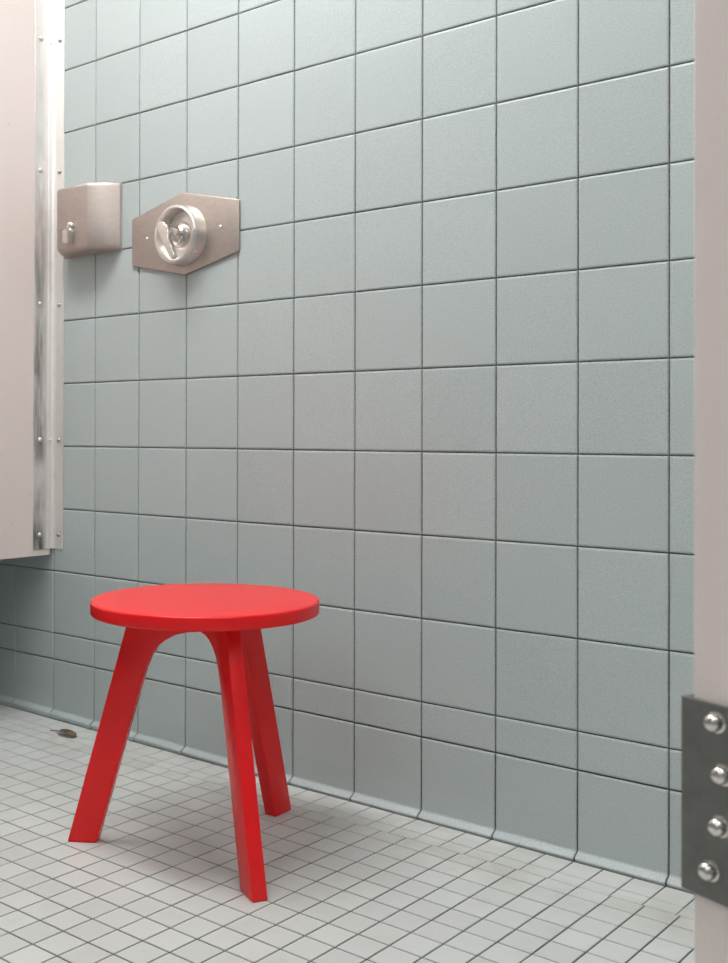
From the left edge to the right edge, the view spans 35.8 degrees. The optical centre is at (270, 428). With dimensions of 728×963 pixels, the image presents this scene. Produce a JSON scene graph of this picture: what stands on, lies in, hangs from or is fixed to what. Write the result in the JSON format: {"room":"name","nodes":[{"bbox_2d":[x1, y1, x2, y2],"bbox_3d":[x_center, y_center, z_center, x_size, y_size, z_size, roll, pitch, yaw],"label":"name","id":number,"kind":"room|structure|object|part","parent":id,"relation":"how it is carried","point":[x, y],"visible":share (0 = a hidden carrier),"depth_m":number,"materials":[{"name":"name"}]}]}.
{"room":"public restroom","nodes":[
{"label":"public restroom","id":0,"kind":"room"},
{"bbox_2d":[0,704,693,962],"bbox_3d":[-0.758,0.743,0.692,5.433,0.120,3.404,0,0,41],"label":"floor","id":1,"kind":"structure","parent":0,"point":[347,881],"depth_m":1.74,"materials":[{"name":"grey tile"}]},
{"bbox_2d":[50,729,76,736],"bbox_3d":[-0.483,0.700,2.581,0.091,0.012,0.024,0,0,41],"label":"dried leaf","id":2,"kind":"object","parent":1,"relation":"on","point":[66,731],"visible":1,"depth_m":2.57,"materials":[{"name":"brown plant"}]},
{"bbox_2d":[68,583,319,902],"bbox_3d":[-0.089,0.499,1.910,0.428,0.420,0.430,0,0,41],"label":"stool","id":3,"kind":"object","parent":1,"relation":"on","point":[232,617],"visible":1,"depth_m":1.90,"materials":[{"name":"red wood"}]},
{"bbox_3d":[-0.233,0.511,1.917,0.229,0.397,0.026,0,0,7],"label":"leg","id":4,"kind":"part","parent":3,"relation":"part of","materials":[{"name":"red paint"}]},
{"bbox_3d":[-0.111,0.301,1.902,0.387,0.023,0.387,0,0,41],"label":"seat","id":5,"kind":"part","parent":3,"relation":"part of","materials":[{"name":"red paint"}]},
{"bbox_3d":[-0.062,0.510,1.784,0.026,0.397,0.238,0,0,-23],"label":"leg","id":6,"kind":"part","parent":3,"relation":"part of","materials":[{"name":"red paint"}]},
{"bbox_3d":[-0.039,0.511,1.999,0.026,0.397,0.229,0,0,37],"label":"leg","id":7,"kind":"part","parent":3,"relation":"part of","materials":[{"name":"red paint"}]},
{"bbox_2d":[681,0,727,962],"bbox_3d":[0.410,-0.320,0.622,0.051,2.050,0.426,0,0,-29],"label":"pilaster","id":8,"kind":"object","parent":1,"relation":"on","point":[704,720],"visible":1,"depth_m":0.78,"materials":[{"name":"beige metal"}]},
{"bbox_3d":[0.336,0.259,0.762,0.040,0.137,0.106,0,0,-29],"label":"clamp plate","id":9,"kind":"part","parent":8,"relation":"part of","materials":[{"name":"grey metal"}]},
{"bbox_2d":[0,0,694,791],"bbox_3d":[0.392,-0.612,2.031,5.400,2.354,0.120,0,0,41],"label":"wall","id":10,"kind":"structure","parent":0,"point":[437,389],"depth_m":2.07,"materials":[{"name":"grey tile"}]},
{"bbox_2d":[0,0,64,559],"bbox_3d":[-1.002,-0.633,2.197,0.068,1.880,1.450,0,0,41],"label":"partition panel","id":11,"kind":"object","parent":10,"relation":"attached to","point":[32,32],"visible":1,"depth_m":2.70,"materials":[{"name":"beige metal"}]},
{"bbox_2d":[57,182,121,258],"bbox_3d":[-0.445,-0.489,2.620,0.200,0.157,0.080,0,0,41],"label":"soap dispenser","id":12,"kind":"object","parent":10,"relation":"attached to","point":[89,215],"visible":1,"depth_m":2.58,"materials":[{"name":"metal"}]},
{"bbox_3d":[-0.468,-0.470,2.607,0.020,0.020,0.011,0,0,41],"label":"lock knob","id":13,"kind":"part","parent":12,"relation":"part of","materials":[{"name":"metal"}]},
{"bbox_2d":[132,193,239,274],"bbox_3d":[-0.159,-0.407,2.376,0.317,0.172,0.075,0,0,41],"label":"shower valve","id":14,"kind":"object","parent":10,"relation":"attached to","point":[186,233],"visible":1,"depth_m":2.34,"materials":[{"name":"metal"}]},
{"bbox_3d":[-0.222,-0.401,2.389,0.056,0.084,0.013,0,0,41],"label":"lever","id":15,"kind":"part","parent":14,"relation":"part of","materials":[{"name":"metal"}]},
{"bbox_2d":[0,648,693,893],"bbox_3d":[0.385,0.644,2.020,5.400,0.158,0.133,0,0,41],"label":"baseboard","id":16,"kind":"structure","parent":10,"relation":"attached to","point":[616,825],"depth_m":2.04,"materials":[{"name":"grey tile"}]}
]}

